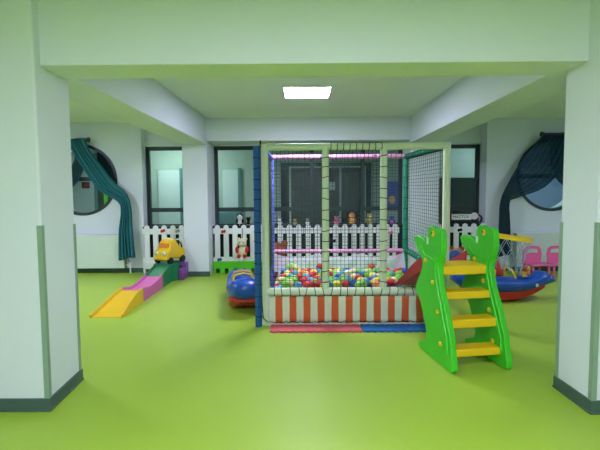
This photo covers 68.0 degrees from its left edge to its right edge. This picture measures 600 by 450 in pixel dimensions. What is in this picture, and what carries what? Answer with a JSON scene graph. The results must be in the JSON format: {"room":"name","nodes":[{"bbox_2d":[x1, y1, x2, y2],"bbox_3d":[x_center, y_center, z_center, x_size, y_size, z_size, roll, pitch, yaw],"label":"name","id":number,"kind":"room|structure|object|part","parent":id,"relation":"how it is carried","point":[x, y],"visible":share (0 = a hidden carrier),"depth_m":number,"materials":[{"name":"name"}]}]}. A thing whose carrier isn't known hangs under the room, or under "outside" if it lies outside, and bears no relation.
{"room":"indoor playroom","nodes":[
{"label":"indoor playroom","id":0,"kind":"room"},
{"bbox_2d":[0,0,78,397],"bbox_3d":[-2.256,-0.148,3.026,1.262,2.680,0.480,0,4,0],"label":"pillar","id":1,"kind":"structure","parent":0,"point":[36,189],"depth_m":2.83,"materials":[{"name":"paint"}]},
{"bbox_2d":[0,369,83,411],"bbox_3d":[-2.247,1.146,3.113,1.295,0.085,0.512,0,4,0],"label":"baseboard","id":2,"kind":"structure","parent":1,"relation":"attached to","point":[6,404],"depth_m":2.86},
{"bbox_2d":[36,225,51,398],"bbox_3d":[-1.632,0.559,2.842,0.034,1.115,0.033,0,4,0],"label":"trim","id":3,"kind":"structure","parent":1,"relation":"attached to","point":[40,229],"depth_m":2.83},
{"bbox_2d":[73,224,81,370],"bbox_3d":[-1.664,0.538,3.299,0.035,1.095,0.033,0,4,0],"label":"trim","id":4,"kind":"structure","parent":1,"relation":"attached to","point":[74,225],"depth_m":3.29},
{"bbox_2d":[70,123,148,270],"bbox_3d":[-4.489,-0.478,8.149,3.355,2.680,0.350,0,4,0],"label":"wall","id":5,"kind":"structure","parent":0,"point":[123,143],"depth_m":7.95,"materials":[{"name":"paint"}]},
{"bbox_2d":[72,137,89,141],"bbox_3d":[-4.025,-1.485,7.798,0.730,0.084,0.212,0,4,0],"label":"curtain rod","id":6,"kind":"object","parent":5,"relation":"attached to","point":[87,139],"visible":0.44,"depth_m":7.71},
{"bbox_2d":[72,155,83,186],"bbox_3d":[-4.315,-0.666,7.860,1.078,1.672,0.065,0,4,1],"label":"curtain","id":7,"kind":"object","parent":6,"relation":"hanging from","point":[77,170],"visible":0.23,"depth_m":7.84,"materials":[{"name":"teal fabric"}]},
{"bbox_2d":[71,138,135,260],"bbox_3d":[-3.490,-0.443,7.791,1.126,2.144,0.104,0,4,0],"label":"curtain","id":8,"kind":"object","parent":6,"relation":"hanging from","point":[103,182],"visible":0.97,"depth_m":7.77,"materials":[{"name":"teal fabric"}]},
{"bbox_2d":[71,145,116,215],"bbox_3d":[-3.895,-0.804,7.994,1.270,1.270,0.112,0,4,0],"label":"window","id":9,"kind":"structure","parent":5,"relation":"in","point":[114,178],"depth_m":7.95,"materials":[{"name":"black metal"}]},
{"bbox_2d":[76,235,131,272],"bbox_3d":[-3.850,0.524,7.974,1.662,0.695,0.130,0,4,0],"label":"radiator","id":10,"kind":"object","parent":5,"relation":"attached to","point":[93,251],"visible":0.59,"depth_m":7.91,"materials":[{"name":"metal"}]},
{"bbox_2d":[76,235,117,235],"bbox_3d":[-3.898,0.189,7.934,1.542,0.020,0.095,0,4,0],"label":"grille","id":11,"kind":"object","parent":10,"relation":"attached to","point":[76,235],"depth_m":7.88,"materials":[{"name":"white metal"}]},
{"bbox_2d":[77,268,142,272],"bbox_3d":[-4.481,0.829,8.055,3.355,0.085,0.014,0,4,0],"label":"baseboard","id":12,"kind":"structure","parent":5,"relation":"attached to","point":[80,270],"depth_m":8.04,"materials":[{"name":"grey"}]},
{"bbox_2d":[182,128,214,274],"bbox_3d":[-1.773,-0.482,7.928,0.420,2.680,0.770,0,4,0],"label":"pillar","id":13,"kind":"structure","parent":0,"point":[197,159],"depth_m":7.57,"materials":[{"name":"paint"}]},
{"bbox_2d":[188,271,209,276],"bbox_3d":[-1.765,0.839,7.624,0.450,0.085,0.014,0,4,0],"label":"baseboard","id":14,"kind":"structure","parent":13,"relation":"attached to","point":[193,273],"depth_m":7.62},
{"bbox_2d":[71,148,474,223],"bbox_3d":[0.241,-0.641,10.079,12.800,2.680,0.200,0,4,0],"label":"wall","id":15,"kind":"structure","parent":0,"point":[462,160],"depth_m":9.94,"materials":[{"name":"paint"}]},
{"bbox_2d":[71,153,98,212],"bbox_3d":[-4.888,-0.428,9.983,0.740,2.340,0.060,0,4,0],"label":"door","id":16,"kind":"structure","parent":15,"relation":"in","point":[85,200],"depth_m":9.95,"materials":[{"name":"paint"}]},
{"bbox_2d":[82,182,89,187],"bbox_3d":[-4.782,-0.887,9.937,0.200,0.160,0.012,0,4,0],"label":"wall sign","id":17,"kind":"object","parent":16,"relation":"attached to","point":[84,184],"visible":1,"depth_m":9.93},
{"bbox_3d":[-4.553,-0.431,9.982,0.070,2.340,0.060,0,4,0],"label":"frame","id":18,"kind":"part","parent":16,"relation":"part of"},
{"bbox_2d":[97,152,113,207],"bbox_3d":[-4.194,-0.463,9.976,0.610,2.400,0.065,0,4,0],"label":"door","id":19,"kind":"structure","parent":15,"relation":"in","point":[101,159],"depth_m":9.91,"materials":[{"name":"clear glass"}]},
{"bbox_2d":[158,168,183,223],"bbox_3d":[-2.882,-0.267,9.986,0.550,1.990,0.060,0,4,0],"label":"door","id":20,"kind":"structure","parent":15,"relation":"in","point":[170,182],"depth_m":9.94,"materials":[{"name":"paint"}]},
{"bbox_3d":[-2.642,-0.269,9.985,0.070,1.990,0.060,0,4,0],"label":"frame","id":21,"kind":"part","parent":20,"relation":"part of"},
{"bbox_2d":[223,168,241,219],"bbox_3d":[-1.512,-0.276,9.980,0.410,1.990,0.060,0,4,0],"label":"door","id":22,"kind":"structure","parent":15,"relation":"in","point":[232,190],"depth_m":9.92,"materials":[{"name":"paint"}]},
{"bbox_3d":[-1.342,-0.278,9.979,0.070,1.990,0.060,0,4,0],"label":"frame","id":23,"kind":"part","parent":22,"relation":"part of","materials":[{"name":"metal"}]},
{"bbox_2d":[281,162,371,222],"bbox_3d":[0.587,-0.340,9.957,2.010,2.090,0.080,0,4,0],"label":"door","id":24,"kind":"structure","parent":15,"relation":"in","point":[294,189],"depth_m":9.91,"materials":[{"name":"clear glass"}]},
{"bbox_2d":[387,181,397,205],"bbox_3d":[2.110,-0.666,9.954,0.340,0.620,0.024,0,4,0],"label":"picture","id":25,"kind":"object","parent":15,"relation":"attached to","point":[392,186],"visible":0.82,"depth_m":9.95},
{"bbox_2d":[439,178,473,212],"bbox_3d":[3.563,-0.205,9.964,1.140,1.780,0.060,0,4,0],"label":"door","id":26,"kind":"structure","parent":15,"relation":"in","point":[461,189],"depth_m":9.91,"materials":[{"name":"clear glass"}]},
{"bbox_2d":[517,144,562,210],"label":"window","id":27,"kind":"structure","parent":15,"relation":"in","point":[549,196],"depth_m":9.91,"materials":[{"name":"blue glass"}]},
{"bbox_2d":[0,270,599,449],"bbox_3d":[0.220,1.272,2.515,13.200,0.120,11.650,0,4,0],"label":"floor","id":28,"kind":"structure","parent":0,"point":[186,368],"depth_m":3.21,"materials":[{"name":"plastic"}]},
{"bbox_2d":[89,260,187,317],"bbox_3d":[-2.156,0.827,6.379,0.490,0.282,2.640,0,4,0],"label":"track","id":29,"kind":"object","parent":28,"relation":"on","point":[121,302],"visible":0.95,"depth_m":6.01,"materials":[{"name":"plastic"}]},
{"bbox_2d":[154,238,184,263],"bbox_3d":[-2.181,0.424,7.449,0.304,0.399,0.493,1,4,24],"label":"car","id":30,"kind":"object","parent":29,"relation":"on","point":[168,249],"visible":1,"depth_m":7.32,"materials":[{"name":"plastic"}]},
{"bbox_2d":[142,225,183,273],"bbox_3d":[-2.407,0.435,7.917,0.770,0.860,0.060,0,4,0],"label":"picket fence","id":31,"kind":"object","parent":28,"relation":"on","point":[148,261],"visible":0.59,"depth_m":7.89,"materials":[{"name":"white plastic"}]},
{"bbox_2d":[213,225,254,272],"bbox_3d":[-1.152,0.427,7.911,0.780,0.860,0.060,0,4,0],"label":"picket fence","id":32,"kind":"object","parent":28,"relation":"on","point":[226,262],"visible":0.77,"depth_m":7.90,"materials":[{"name":"white plastic"}]},
{"bbox_2d":[235,228,248,261],"bbox_3d":[-1.018,0.344,7.776,0.208,0.605,0.207,-4,5,-44],"label":"teddy bear","id":33,"kind":"object","parent":32,"relation":"hanging from","point":[242,251],"visible":1,"depth_m":7.77},
{"bbox_2d":[226,269,254,306],"bbox_3d":[-0.730,0.788,5.678,0.414,0.431,1.340,-1,4,-11],"label":"rocker seesaw","id":34,"kind":"object","parent":28,"relation":"on","point":[240,287],"visible":0.8,"depth_m":5.13,"materials":[{"name":"blue plastic"}]},
{"bbox_3d":[-0.744,0.637,5.734,0.276,0.138,0.070,-1,4,-11],"label":"handle","id":35,"kind":"part","parent":34,"relation":"part of","materials":[{"name":"plastic"}]},
{"bbox_3d":[-0.775,0.693,5.908,0.260,0.036,0.176,-1,4,-11],"label":"seat","id":36,"kind":"part","parent":34,"relation":"part of","materials":[{"name":"blue plastic"}]},
{"bbox_3d":[-0.696,0.653,5.485,0.276,0.138,0.070,-1,4,-11],"label":"handle","id":37,"kind":"part","parent":34,"relation":"part of","materials":[{"name":"plastic"}]},
{"bbox_2d":[275,240,287,278],"bbox_3d":[-0.364,0.573,7.197,0.430,0.653,0.356,0,4,0],"label":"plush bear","id":38,"kind":"object","parent":28,"relation":"on","point":[279,243],"visible":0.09,"depth_m":7.16},
{"bbox_2d":[261,225,302,264],"bbox_3d":[-0.347,0.421,7.908,0.810,0.860,0.060,0,4,0],"label":"picket fence","id":39,"kind":"object","parent":28,"relation":"on","point":[276,229],"visible":0.11,"depth_m":7.88,"materials":[{"name":"white plastic"}]},
{"bbox_2d":[270,324,361,332],"bbox_3d":[0.160,1.063,4.572,0.927,0.022,0.231,0,4,0],"label":"foam mat","id":40,"kind":"object","parent":28,"relation":"on","point":[279,328],"visible":1,"depth_m":4.53,"materials":[{"name":"red plastic"}]},
{"bbox_2d":[304,224,349,256],"bbox_3d":[0.473,0.416,7.904,0.810,0.860,0.060,0,4,0],"label":"picket fence","id":41,"kind":"object","parent":28,"relation":"on","point":[335,242],"visible":0.26,"depth_m":7.88,"materials":[{"name":"white plastic"}]},
{"bbox_2d":[253,140,450,326],"bbox_3d":[0.549,0.025,5.518,2.064,1.960,1.877,0,4,0],"label":"pit","id":42,"kind":"object","parent":28,"relation":"on","point":[323,305],"visible":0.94,"depth_m":4.69,"materials":[{"name":"beige plastic"}]},
{"bbox_3d":[-0.440,0.132,4.631,0.072,1.880,0.072,0,4,0],"label":"post","id":43,"kind":"part","parent":42,"relation":"part of","materials":[{"name":"blue plastic"}]},
{"bbox_3d":[-0.363,0.112,4.700,0.078,1.910,0.078,0,4,0],"label":"post","id":44,"kind":"part","parent":42,"relation":"part of","materials":[{"name":"beige plastic"}]},
{"bbox_3d":[-0.401,-0.009,6.416,0.068,1.920,0.068,0,4,0],"label":"post","id":45,"kind":"part","parent":42,"relation":"part of","materials":[{"name":"plastic"}]},
{"bbox_2d":[281,281,289,287],"bbox_3d":[-0.163,0.661,4.957,0.092,0.095,0.092,0,4,6],"label":"ball","id":46,"kind":"object","parent":42,"relation":"in","point":[286,284],"visible":0.77,"depth_m":4.92,"materials":[{"name":"green plastic"}]},
{"bbox_2d":[287,279,293,286],"bbox_3d":[-0.115,0.655,5.039,0.092,0.095,0.092,-3,5,-33],"label":"ball","id":47,"kind":"object","parent":42,"relation":"in","point":[291,283],"visible":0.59,"depth_m":5.01,"materials":[{"name":"beige plastic"}]},
{"bbox_2d":[294,282,301,287],"bbox_3d":[-0.020,0.665,4.873,0.091,0.094,0.093,-1,4,-2],"label":"ball","id":48,"kind":"object","parent":42,"relation":"in","point":[297,284],"visible":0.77,"depth_m":4.84,"materials":[{"name":"blue plastic"}]},
{"bbox_2d":[303,282,310,287],"bbox_3d":[0.075,0.665,4.873,0.089,0.095,0.095,-2,4,8],"label":"ball","id":49,"kind":"object","parent":42,"relation":"in","point":[305,284],"visible":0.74,"depth_m":4.84,"materials":[{"name":"red plastic"}]},
{"bbox_3d":[0.269,-0.053,4.686,0.074,1.528,0.074,0,4,0],"label":"post","id":50,"kind":"part","parent":42,"relation":"part of","materials":[{"name":"beige plastic"}]},
{"bbox_3d":[0.561,0.374,6.438,1.920,0.060,0.060,0,4,0],"label":"rail","id":51,"kind":"part","parent":42,"relation":"part of","materials":[{"name":"pink plastic"}]},
{"bbox_3d":[0.552,-0.973,6.347,1.920,0.068,0.068,0,4,0],"label":"rail","id":52,"kind":"part","parent":42,"relation":"part of","materials":[{"name":"pink plastic"}]},
{"bbox_2d":[277,267,402,275],"bbox_3d":[0.582,0.659,6.045,1.765,0.093,0.507,0,4,0],"label":"balls","id":53,"kind":"object","parent":42,"relation":"in","point":[400,268],"visible":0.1,"depth_m":6.13},
{"bbox_3d":[0.591,0.707,4.736,1.900,0.090,0.090,0,4,0],"label":"rail","id":54,"kind":"part","parent":42,"relation":"part of","materials":[{"name":"beige plastic"}]},
{"bbox_2d":[341,280,349,286],"bbox_3d":[0.506,0.656,4.954,0.094,0.093,0.092,1,4,21],"label":"ball","id":55,"kind":"object","parent":42,"relation":"in","point":[346,281],"visible":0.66,"depth_m":4.92,"materials":[{"name":"red plastic"}]},
{"bbox_3d":[0.585,1.016,4.690,1.811,0.022,0.010,0,4,0],"label":"hem cord","id":56,"kind":"part","parent":42,"relation":"part of","materials":[{"name":"white fabric"}]},
{"bbox_3d":[0.580,-0.818,4.633,1.900,0.072,0.072,0,4,0],"label":"rail","id":57,"kind":"part","parent":42,"relation":"part of","materials":[{"name":"beige plastic"}]},
{"bbox_2d":[355,281,363,286],"bbox_3d":[0.648,0.661,4.870,0.092,0.093,0.091,-3,5,-38],"label":"ball","id":58,"kind":"object","parent":42,"relation":"in","point":[359,284],"visible":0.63,"depth_m":4.83,"materials":[{"name":"green plastic"}]},
{"bbox_2d":[372,281,379,286],"bbox_3d":[0.840,0.660,4.870,0.091,0.093,0.092,1,4,18],"label":"ball","id":59,"kind":"object","parent":42,"relation":"in","point":[376,283],"visible":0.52,"depth_m":4.83,"materials":[{"name":"orange plastic"}]},
{"bbox_3d":[0.878,-0.057,4.683,0.074,1.528,0.074,0,4,0],"label":"post","id":60,"kind":"part","parent":42,"relation":"part of","materials":[{"name":"beige plastic"}]},
{"bbox_2d":[387,278,394,285],"bbox_3d":[1.031,0.647,5.034,0.095,0.095,0.089,-1,4,-19],"label":"ball","id":61,"kind":"object","parent":42,"relation":"in","point":[389,280],"visible":0.91,"depth_m":5.00,"materials":[{"name":"red plastic"}]},
{"bbox_3d":[1.519,-0.022,6.407,0.076,1.920,0.076,0,4,0],"label":"post","id":62,"kind":"part","parent":42,"relation":"part of","materials":[{"name":"green plastic"}]},
{"bbox_3d":[1.523,0.429,5.596,0.064,0.094,1.681,0,4,0],"label":"rail","id":63,"kind":"part","parent":42,"relation":"part of","materials":[{"name":"green plastic"}]},
{"bbox_3d":[1.521,-0.900,5.506,0.072,0.097,1.681,0,4,-1],"label":"rail","id":64,"kind":"part","parent":42,"relation":"part of","materials":[{"name":"green plastic"}]},
{"bbox_3d":[1.537,0.099,4.691,0.078,1.910,0.078,0,4,0],"label":"post","id":65,"kind":"part","parent":42,"relation":"part of","materials":[{"name":"beige plastic"}]},
{"label":"ball","id":66,"kind":"object","parent":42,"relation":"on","visible":0},
{"bbox_2d":[364,271,370,277],"bbox_3d":[0.842,0.615,5.530,0.091,0.092,0.093,1,4,19],"label":"ball","id":67,"kind":"object","parent":66,"relation":"on","point":[366,274],"visible":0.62,"depth_m":5.50,"materials":[{"name":"green plastic"}]},
{"bbox_3d":[0.458,0.735,4.931,0.095,0.089,0.095,5,42,0],"label":"ball","id":68,"kind":"object","parent":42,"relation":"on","visible":0},
{"bbox_2d":[333,280,340,286],"bbox_3d":[0.410,0.657,4.954,0.091,0.094,0.093,2,5,36],"label":"ball","id":69,"kind":"object","parent":68,"relation":"on","point":[336,283],"visible":0.86,"depth_m":4.92,"materials":[{"name":"yellow plastic"}]},
{"bbox_2d":[350,224,398,256],"bbox_3d":[1.323,0.410,7.900,0.870,0.860,0.060,0,4,0],"label":"picket fence","id":70,"kind":"object","parent":28,"relation":"on","point":[394,229],"visible":0.32,"depth_m":7.87,"materials":[{"name":"white plastic"}]},
{"bbox_2d":[360,324,425,332],"bbox_3d":[1.054,1.057,4.568,0.839,0.022,0.231,0,4,0],"label":"foam mat","id":71,"kind":"object","parent":28,"relation":"on","point":[368,328],"visible":0.84,"depth_m":4.52,"materials":[{"name":"blue plastic"}]},
{"bbox_2d":[449,249,460,278],"bbox_3d":[2.506,0.633,7.185,0.326,0.495,0.270,-1,4,-11],"label":"elephant","id":72,"kind":"object","parent":28,"relation":"on","point":[452,253],"visible":0.26,"depth_m":7.15},
{"bbox_2d":[449,246,463,253],"bbox_3d":[2.658,0.609,7.522,0.326,0.495,0.270,0,4,0],"label":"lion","id":73,"kind":"object","parent":28,"relation":"on","point":[450,247],"visible":0.17,"depth_m":7.53},
{"bbox_2d":[438,223,484,259],"bbox_3d":[2.843,0.400,7.893,0.930,0.860,0.060,0,4,0],"label":"picket fence","id":74,"kind":"object","parent":28,"relation":"on","point":[455,229],"visible":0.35,"depth_m":7.86,"materials":[{"name":"white plastic"}]},
{"bbox_2d":[391,225,533,372],"bbox_3d":[1.504,0.532,4.183,0.947,1.113,1.541,-1,4,-8],"label":"slide","id":75,"kind":"object","parent":28,"relation":"on","point":[491,340],"visible":1,"depth_m":3.67,"materials":[{"name":"green plastic"}]},
{"bbox_3d":[1.129,0.565,3.740,0.050,1.113,0.768,-1,4,-8],"label":"panel","id":76,"kind":"part","parent":75,"relation":"part of","materials":[{"name":"green plastic"}]},
{"bbox_3d":[1.575,0.557,3.803,0.050,1.113,0.768,-1,4,-8],"label":"panel","id":77,"kind":"part","parent":75,"relation":"part of","materials":[{"name":"green plastic"}]},
{"bbox_2d":[495,259,503,275],"bbox_3d":[2.776,0.689,6.798,0.580,0.431,0.350,-2,4,-17],"label":"car","id":78,"kind":"object","parent":28,"relation":"on","point":[499,271],"visible":0.02,"depth_m":6.71,"materials":[{"name":"red plastic"}]},
{"bbox_2d":[451,267,555,300],"bbox_3d":[2.661,0.755,5.805,1.340,0.431,0.414,-1,4,-3],"label":"rocker seesaw","id":79,"kind":"object","parent":28,"relation":"on","point":[517,287],"visible":0.59,"depth_m":5.64,"materials":[{"name":"blue plastic"}]},
{"bbox_3d":[2.727,0.609,5.798,0.070,0.138,0.276,-1,4,-3],"label":"handle","id":80,"kind":"part","parent":79,"relation":"part of","materials":[{"name":"plastic"}]},
{"bbox_3d":[2.900,0.673,5.811,0.176,0.036,0.260,-1,4,-3],"label":"seat","id":81,"kind":"part","parent":79,"relation":"part of","materials":[{"name":"blue plastic"}]},
{"bbox_2d":[521,267,527,276],"bbox_3d":[2.890,0.604,5.730,0.085,0.129,0.070,0,4,0],"label":"fox","id":82,"kind":"object","parent":79,"relation":"on","point":[524,274],"visible":0.94,"depth_m":5.72},
{"bbox_2d":[526,266,531,274],"bbox_3d":[3.000,0.599,5.831,0.078,0.119,0.065,0,4,0],"label":"puppy","id":83,"kind":"object","parent":79,"relation":"on","point":[529,267],"visible":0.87,"depth_m":5.82},
{"bbox_2d":[522,246,551,273],"bbox_3d":[3.898,0.606,7.327,0.340,0.510,0.290,-1,4,-5],"label":"chair","id":84,"kind":"object","parent":28,"relation":"on","point":[532,259],"visible":0.64,"depth_m":7.43,"materials":[{"name":"pink plastic"}]},
{"bbox_3d":[3.885,0.488,7.448,0.330,0.290,0.028,-1,4,-5],"label":"backrest","id":85,"kind":"part","parent":84,"relation":"part of","materials":[{"name":"pink plastic"}]},
{"bbox_3d":[3.899,0.644,7.329,0.340,0.035,0.290,-1,4,-5],"label":"seat","id":86,"kind":"part","parent":84,"relation":"part of","materials":[{"name":"pink plastic"}]},
{"bbox_2d":[546,245,558,277],"bbox_3d":[4.275,0.605,7.305,0.340,0.510,0.290,0,4,9],"label":"chair","id":87,"kind":"object","parent":28,"relation":"on","point":[552,258],"visible":0.29,"depth_m":7.42,"materials":[{"name":"pink plastic"}]},
{"bbox_3d":[4.275,0.643,7.308,0.340,0.035,0.290,0,4,9],"label":"seat","id":88,"kind":"part","parent":87,"relation":"part of","materials":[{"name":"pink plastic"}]},
{"bbox_3d":[4.294,0.487,7.425,0.330,0.290,0.028,0,4,9],"label":"backrest","id":89,"kind":"part","parent":87,"relation":"part of","materials":[{"name":"pink plastic"}]},
{"bbox_2d":[144,125,480,146],"bbox_3d":[0.226,-1.650,8.137,6.090,0.405,0.180,0,4,0],"label":"wall","id":90,"kind":"structure","parent":0,"point":[471,136],"depth_m":8.05,"materials":[{"name":"paint"}]},
{"bbox_2d":[142,147,183,256],"bbox_3d":[-2.396,-0.285,8.079,0.830,2.275,0.340,0,4,0],"label":"window","id":91,"kind":"structure","parent":90,"relation":"in","point":[150,209],"depth_m":8.18,"materials":[{"name":"black metal"}]},
{"bbox_3d":[-2.394,0.037,8.066,0.830,0.035,0.270,0,4,0],"label":"sill","id":92,"kind":"part","parent":91,"relation":"part of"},
{"bbox_3d":[-2.390,0.441,8.273,0.694,0.800,0.030,0,4,0],"label":"panel","id":93,"kind":"part","parent":91,"relation":"part of","materials":[{"name":"white wood"}]},
{"bbox_2d":[212,146,402,269],"bbox_3d":[0.154,-0.302,8.067,3.440,2.275,0.340,0,4,0],"label":"window","id":94,"kind":"structure","parent":90,"relation":"in","point":[218,209],"depth_m":8.17,"materials":[{"name":"black metal"}]},
{"bbox_2d":[236,214,243,225],"bbox_3d":[-1.085,-0.091,8.018,0.137,0.208,0.113,0,4,0],"label":"plush panda","id":95,"kind":"object","parent":94,"relation":"on","point":[239,217],"visible":0.99,"depth_m":8.01},
{"bbox_2d":[246,217,250,225],"bbox_3d":[-0.934,-0.070,8.053,0.104,0.158,0.086,0,4,0],"label":"plush dog","id":96,"kind":"object","parent":94,"relation":"on","point":[248,222],"visible":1,"depth_m":8.04},
{"bbox_3d":[0.160,0.424,8.262,3.304,0.800,0.030,0,4,0],"label":"panel","id":97,"kind":"part","parent":94,"relation":"part of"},
{"bbox_3d":[0.156,0.020,8.054,3.440,0.035,0.270,0,4,0],"label":"sill","id":98,"kind":"part","parent":94,"relation":"part of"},
{"bbox_2d":[348,212,355,224],"bbox_3d":[0.935,-0.123,8.014,0.156,0.245,0.149,0,4,0],"label":"doll","id":99,"kind":"object","parent":94,"relation":"on","point":[350,215],"visible":0.59,"depth_m":7.99},
{"bbox_2d":[366,213,373,224],"bbox_3d":[1.255,-0.109,7.976,0.143,0.218,0.119,0,4,0],"label":"plush bear","id":100,"kind":"object","parent":94,"relation":"on","point":[370,216],"visible":0.61,"depth_m":7.96},
{"bbox_2d":[438,144,479,254],"bbox_3d":[2.817,-0.320,8.056,0.925,2.275,0.340,0,4,0],"label":"window","id":101,"kind":"structure","parent":90,"relation":"in","point":[476,147],"depth_m":8.13,"materials":[{"name":"black metal"}]},
{"bbox_3d":[2.819,0.002,8.042,0.925,0.035,0.270,0,4,0],"label":"sill","id":102,"kind":"part","parent":101,"relation":"part of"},
{"bbox_3d":[2.822,0.406,8.250,0.789,0.800,0.030,0,4,0],"label":"panel","id":103,"kind":"part","parent":101,"relation":"part of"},
{"bbox_2d":[450,210,481,223],"bbox_3d":[2.977,-0.144,7.989,0.583,0.259,0.155,0,4,0],"label":"sign","id":104,"kind":"object","parent":101,"relation":"on","point":[455,216],"visible":1,"depth_m":7.92,"materials":[{"name":"white plastic"}]},
{"bbox_2d":[69,76,565,122],"bbox_3d":[0.204,-1.587,3.300,13.200,0.120,13.600,0,4,0],"label":"ceiling","id":105,"kind":"structure","parent":0,"point":[377,96],"depth_m":6.05,"materials":[{"name":"paint"}]},
{"bbox_2d":[68,78,205,143],"bbox_3d":[-1.831,-1.431,5.318,0.430,0.435,4.396,0,4,1],"label":"beam","id":106,"kind":"structure","parent":105,"relation":"attached to","point":[144,103],"depth_m":4.84,"materials":[{"name":"paint"}]},
{"bbox_2d":[282,86,331,97],"bbox_3d":[0.089,-1.676,5.630,0.600,0.014,0.600,0,4,0],"label":"recessed light","id":107,"kind":"object","parent":105,"relation":"in","point":[288,91],"visible":1,"depth_m":5.57,"materials":[{"name":"white plastic"}]},
{"bbox_2d":[206,117,410,144],"bbox_3d":[0.149,-1.635,7.767,4.310,0.385,0.580,0,4,0],"label":"beam","id":108,"kind":"structure","parent":105,"relation":"attached to","point":[220,131],"depth_m":7.48,"materials":[{"name":"paint"}]},
{"bbox_2d":[37,0,589,78],"bbox_3d":[0.205,-1.265,2.946,12.800,0.475,0.330,0,4,0],"label":"beam","id":109,"kind":"structure","parent":105,"relation":"attached to","point":[79,39],"depth_m":2.79,"materials":[{"name":"paint"}]},
{"bbox_2d":[411,75,566,142],"bbox_3d":[2.054,-1.452,5.226,0.440,0.435,4.544,0,4,1],"label":"beam","id":110,"kind":"structure","parent":105,"relation":"attached to","point":[473,101],"depth_m":4.74,"materials":[{"name":"paint"}]},
{"bbox_2d":[402,140,439,268],"bbox_3d":[2.112,-0.508,7.910,0.480,2.680,0.770,0,4,0],"label":"net","id":111,"kind":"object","parent":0,"point":[418,190],"depth_m":7.53,"materials":[{"name":"fabric"}]},
{"bbox_2d":[479,118,564,266],"bbox_3d":[4.955,-0.538,8.057,3.355,2.680,0.450,0,4,0],"label":"wall","id":112,"kind":"structure","parent":0,"point":[504,142],"depth_m":7.82,"materials":[{"name":"paint"}]},
{"bbox_2d":[505,266,557,270],"bbox_3d":[4.963,0.772,7.913,3.355,0.085,0.014,0,4,0],"label":"baseboard","id":113,"kind":"structure","parent":112,"relation":"attached to","point":[513,267],"depth_m":7.91,"materials":[{"name":"grey"}]},
{"bbox_2d":[513,232,558,266],"bbox_3d":[4.513,0.425,7.833,1.490,0.595,0.130,0,4,0],"label":"radiator","id":114,"kind":"object","parent":112,"relation":"attached to","point":[544,240],"visible":0.34,"depth_m":7.77,"materials":[{"name":"metal"}]},
{"bbox_3d":[3.778,0.439,7.820,0.020,0.580,0.093,0,4,0],"label":"panel","id":115,"kind":"part","parent":114,"relation":"part of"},
{"bbox_2d":[515,232,558,233],"bbox_3d":[4.511,0.140,7.796,1.462,0.020,0.095,0,4,0],"label":"grille","id":116,"kind":"object","parent":114,"relation":"attached to","point":[515,232],"depth_m":7.77,"materials":[{"name":"white metal"}]},
{"bbox_2d":[539,132,564,135],"bbox_3d":[4.524,-1.560,7.658,0.830,0.084,0.212,0,4,0],"label":"curtain rod","id":117,"kind":"object","parent":112,"relation":"attached to","point":[541,133],"visible":0.47,"depth_m":7.58,"materials":[{"name":"black metal"}]},
{"bbox_2d":[497,132,564,256],"bbox_3d":[4.036,-0.516,7.655,1.250,2.132,0.101,0,4,0],"label":"curtain","id":118,"kind":"object","parent":117,"relation":"hanging from","point":[543,162],"visible":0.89,"depth_m":7.63,"materials":[{"name":"teal fabric"}]},
{"bbox_3d":[4.524,-1.556,7.594,0.720,0.042,0.044,0,4,0],"label":"rail","id":119,"kind":"part","parent":117,"relation":"part of","materials":[{"name":"black metal"}]},
{"bbox_2d":[555,165,563,184],"bbox_3d":[4.869,-0.748,7.721,1.124,1.666,0.066,0,4,0],"label":"curtain","id":120,"kind":"object","parent":117,"relation":"hanging from","point":[559,177],"visible":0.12,"depth_m":7.72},
{"bbox_2d":[558,0,599,399],"bbox_3d":[2.361,-0.171,2.886,1.103,2.680,0.380,0,4,0],"label":"pillar","id":121,"kind":"structure","parent":0,"point":[581,170],"depth_m":2.88,"materials":[{"name":"paint"}]},
{"bbox_2d":[555,222,562,376],"bbox_3d":[1.826,0.527,3.114,0.033,1.095,0.033,0,4,0],"label":"trim","id":122,"kind":"structure","parent":121,"relation":"attached to","point":[561,223],"depth_m":3.11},
{"bbox_2d":[552,375,599,414],"bbox_3d":[2.369,1.124,2.973,1.135,0.085,0.412,0,4,0],"label":"baseboard","id":123,"kind":"structure","parent":121,"relation":"attached to","point":[591,407],"depth_m":2.90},
{"bbox_2d":[588,222,599,400],"bbox_3d":[1.830,0.541,2.757,0.034,1.115,0.033,0,4,0],"label":"trim","id":124,"kind":"structure","parent":121,"relation":"attached to","point":[595,301],"depth_m":2.75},
{"bbox_3d":[0.247,0.815,9.300,13.200,0.120,1.950,0,4,0],"label":"floor","id":125,"kind":"structure","parent":0,"visible":0},
{"bbox_2d":[219,212,238,223],"bbox_3d":[-1.575,0.223,9.786,0.440,1.020,0.375,0,4,0],"label":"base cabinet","id":126,"kind":"object","parent":125,"relation":"on","point":[224,217],"visible":0.19,"depth_m":9.58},
{"bbox_2d":[439,204,472,221],"bbox_3d":[3.244,0.138,9.518,1.000,1.160,0.400,0,4,0],"label":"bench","id":127,"kind":"object","parent":125,"relation":"on","point":[461,211],"visible":0.05,"depth_m":9.63,"materials":[{"name":"black"}]}
]}

